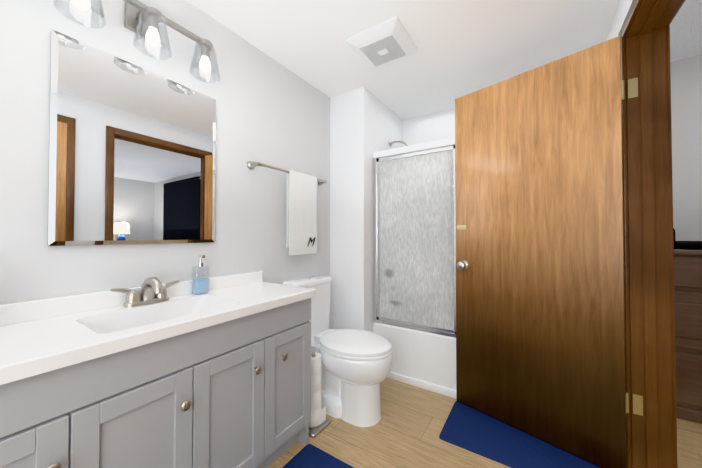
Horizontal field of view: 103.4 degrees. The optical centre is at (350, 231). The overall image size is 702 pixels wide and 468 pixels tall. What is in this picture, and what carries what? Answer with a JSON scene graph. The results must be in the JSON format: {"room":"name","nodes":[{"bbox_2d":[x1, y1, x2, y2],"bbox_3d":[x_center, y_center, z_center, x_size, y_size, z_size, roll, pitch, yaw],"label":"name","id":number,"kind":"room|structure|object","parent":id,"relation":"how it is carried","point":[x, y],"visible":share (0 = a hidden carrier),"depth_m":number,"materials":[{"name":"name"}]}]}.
{"room":"bathroom","nodes":[
{"label":"bathroom","id":0,"kind":"room"},
{"bbox_2d":[0,0,329,328],"bbox_3d":[-1.021,-0.010,1.150,0.100,2.290,2.921,-1,-1,33],"label":"wall","id":1,"kind":"structure","parent":0,"point":[270,111],"depth_m":1.35,"materials":[{"name":"grey paint"}]},
{"bbox_2d":[47,29,215,245],"bbox_3d":[-0.897,-0.329,1.232,0.018,0.768,0.607,-1,-1,33],"label":"mirror","id":2,"kind":"object","parent":1,"relation":"attached to","point":[131,153],"visible":0.96,"depth_m":1.15,"materials":[{"name":"white mirror"}]},
{"bbox_2d":[0,271,263,326],"bbox_3d":[-0.906,0.273,1.208,0.019,0.066,1.264,-1,-1,33],"label":"backsplash","id":3,"kind":"structure","parent":1,"relation":"attached to","point":[20,312],"depth_m":1.05,"materials":[{"name":"white stone"}]},
{"bbox_2d":[53,0,219,82],"bbox_3d":[-0.845,-0.857,1.165,0.190,0.216,0.570,-1,-1,33],"label":"sconce","id":4,"kind":"object","parent":1,"relation":"attached to","point":[142,20],"visible":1,"depth_m":1.16,"materials":[{"name":"glass"}]},
{"bbox_2d":[247,161,326,185],"bbox_3d":[-0.398,-0.398,1.940,0.079,0.052,0.707,-1,-1,33],"label":"towel rail","id":5,"kind":"object","parent":1,"relation":"attached to","point":[251,165],"visible":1,"depth_m":1.71,"materials":[{"name":"silver metal"}]},
{"bbox_2d":[286,169,316,254],"bbox_3d":[-0.342,-0.126,1.967,0.041,0.576,0.276,-1,-1,33],"label":"hanging towel","id":6,"kind":"object","parent":5,"relation":"hanging from","point":[301,239],"visible":1,"depth_m":1.94,"materials":[{"name":"white fabric"}]},
{"bbox_2d":[330,86,402,331],"bbox_3d":[0.134,0.012,2.607,0.432,2.290,0.783,-1,-1,33],"label":"wall","id":7,"kind":"structure","parent":0,"point":[365,124],"depth_m":2.25,"materials":[{"name":"white paint"}]},
{"bbox_2d":[389,140,409,146],"bbox_3d":[0.465,-0.772,2.507,0.242,0.160,0.090,-1,-1,33],"label":"shower head","id":8,"kind":"object","parent":7,"relation":"attached to","point":[391,143],"visible":0.6,"depth_m":2.53},
{"bbox_2d":[187,0,619,120],"bbox_3d":[-0.050,-1.203,0.999,1.908,0.090,3.904,-1,-1,33],"label":"ceiling","id":9,"kind":"structure","parent":0,"point":[465,47],"depth_m":1.64,"materials":[{"name":"white paint"}]},
{"bbox_2d":[347,17,416,68],"bbox_3d":[0.196,-1.123,1.705,0.332,0.048,0.332,-1,-1,33],"label":"fan","id":10,"kind":"object","parent":9,"relation":"attached to","point":[383,43],"visible":1,"depth_m":1.64,"materials":[{"name":"white plastic"}]},
{"bbox_2d":[403,108,454,146],"bbox_3d":[0.994,0.011,2.571,1.908,2.290,0.100,-1,-1,33],"label":"wall","id":11,"kind":"structure","parent":0,"point":[431,127],"depth_m":2.68,"materials":[{"name":"white paint"}]},
{"bbox_2d":[268,378,701,467],"bbox_3d":[1.635,1.137,-0.653,6.500,0.060,5.450,-1,-1,33],"label":"floor","id":12,"kind":"structure","parent":0,"point":[405,431],"depth_m":1.51,"materials":[{"name":"wood"}]},
{"bbox_2d":[0,303,310,467],"bbox_3d":[-0.719,0.755,1.078,0.464,0.759,1.240,-1,-1,33],"label":"bathroom vanity","id":13,"kind":"object","parent":12,"relation":"on","point":[217,374],"depth_m":0.93,"materials":[{"name":"grey paint"}]},
{"bbox_2d":[0,283,315,390],"bbox_3d":[-0.724,0.342,1.088,0.455,0.076,1.264,-1,-1,33],"label":"countertop","id":14,"kind":"structure","parent":13,"relation":"on","point":[35,350],"depth_m":0.91,"materials":[{"name":"white stone"}]},
{"bbox_2d":[110,277,179,306],"bbox_3d":[-0.830,0.246,1.157,0.151,0.116,0.252,-1,-1,33],"label":"faucet","id":15,"kind":"object","parent":14,"relation":"on","point":[150,286],"visible":1,"depth_m":1.14,"materials":[{"name":"silver metal"}]},
{"bbox_2d":[192,255,209,294],"bbox_3d":[-0.745,0.212,1.375,0.050,0.191,0.068,-1,-1,33],"label":"soap dispenser","id":16,"kind":"object","parent":14,"relation":"on","point":[200,285],"visible":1,"depth_m":1.36,"materials":[{"name":"blue plastic"}]},
{"bbox_2d":[282,444,353,467],"bbox_3d":[-0.236,1.127,1.006,0.508,0.010,0.810,-1,-1,33],"label":"area rug","id":17,"kind":"object","parent":12,"relation":"on","point":[309,456],"visible":1,"depth_m":1.36,"materials":[{"name":"blue fabric"}]},
{"bbox_2d":[308,352,330,437],"bbox_3d":[-0.224,0.930,1.639,0.156,0.425,0.156,-1,-1,33],"label":"toilet paper stand","id":18,"kind":"object","parent":12,"relation":"on","point":[319,422],"visible":0.62,"depth_m":1.60,"materials":[{"name":"silver metal"}]},
{"bbox_2d":[282,275,392,426],"bbox_3d":[-0.068,0.740,1.831,0.724,0.811,0.396,-1,-1,33],"label":"toilet","id":19,"kind":"object","parent":12,"relation":"on","point":[356,365],"visible":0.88,"depth_m":1.67,"materials":[{"name":"white ceramic"}]},
{"bbox_2d":[373,322,456,398],"bbox_3d":[0.966,0.946,2.122,1.470,0.408,0.651,-1,-1,33],"label":"bathtub","id":20,"kind":"object","parent":12,"relation":"on","point":[425,360],"visible":0.19,"depth_m":2.03,"materials":[{"name":"white ceramic"}]},
{"bbox_2d":[373,137,455,337],"bbox_3d":[0.814,0.038,1.904,1.472,1.400,0.059,-1,-1,33],"label":"shower door","id":21,"kind":"structure","parent":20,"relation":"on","point":[414,249],"depth_m":2.10,"materials":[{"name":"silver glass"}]},
{"bbox_2d":[439,401,600,467],"bbox_3d":[0.911,1.135,1.487,0.760,0.010,0.410,-1,-1,33],"label":"area rug","id":22,"kind":"object","parent":12,"relation":"on","point":[466,427],"visible":0.67,"depth_m":1.48,"materials":[{"name":"blue fabric"}]},
{"bbox_2d":[674,249,701,423],"bbox_3d":[2.500,0.627,1.621,1.210,1.030,0.502,-1,-1,33],"label":"dresser","id":23,"kind":"object","parent":12,"relation":"on","point":[688,300],"depth_m":1.67,"materials":[{"name":"brown wood"}]},
{"bbox_2d":[673,228,675,248],"bbox_3d":[2.099,0.021,1.829,0.054,0.187,0.054,-1,-1,33],"label":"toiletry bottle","id":24,"kind":"object","parent":23,"relation":"on","point":[674,238],"visible":0.1,"depth_m":1.80,"materials":[{"name":"black plastic"}]},
{"bbox_2d":[675,241,701,249],"bbox_3d":[2.412,0.088,1.694,0.620,0.050,0.290,-1,-1,33],"label":"folded cloth","id":25,"kind":"object","parent":23,"relation":"on","point":[694,245],"visible":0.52,"depth_m":1.73,"materials":[{"name":"black fabric"}]},
{"bbox_2d":[605,0,632,40],"bbox_3d":[1.461,-0.061,1.432,0.125,2.400,2.185,-1,-1,33],"label":"wall","id":26,"kind":"structure","parent":0,"point":[617,24],"depth_m":1.40,"materials":[{"name":"white paint"}]},
{"bbox_2d":[455,36,629,467],"bbox_3d":[0.981,0.112,1.566,0.147,2.030,0.819,1,-1,-42],"label":"door","id":27,"kind":"structure","parent":26,"relation":"in","point":[540,322],"depth_m":1.48,"materials":[{"name":"brown wood"}]},
{"bbox_2d":[618,0,684,467],"bbox_3d":[1.107,0.078,0.891,0.157,2.106,0.983,-1,-1,33],"label":"door frame","id":28,"kind":"structure","parent":26,"relation":"attached to","point":[650,354],"depth_m":1.24,"materials":[{"name":"brown wood"}]},
{"bbox_2d":[670,55,701,240],"bbox_3d":[3.911,-0.066,1.071,4.367,2.400,0.100,-1,-1,33],"label":"wall","id":29,"kind":"structure","parent":0,"point":[686,100],"depth_m":2.00,"materials":[{"name":"grey paint"}]},
{"bbox_2d":[670,0,701,61],"bbox_3d":[2.432,-1.345,-1.139,4.592,0.090,5.450,-1,-1,33],"label":"ceiling","id":30,"kind":"structure","parent":0,"point":[686,32],"depth_m":1.75,"materials":[{"name":"white paint"}]}
]}

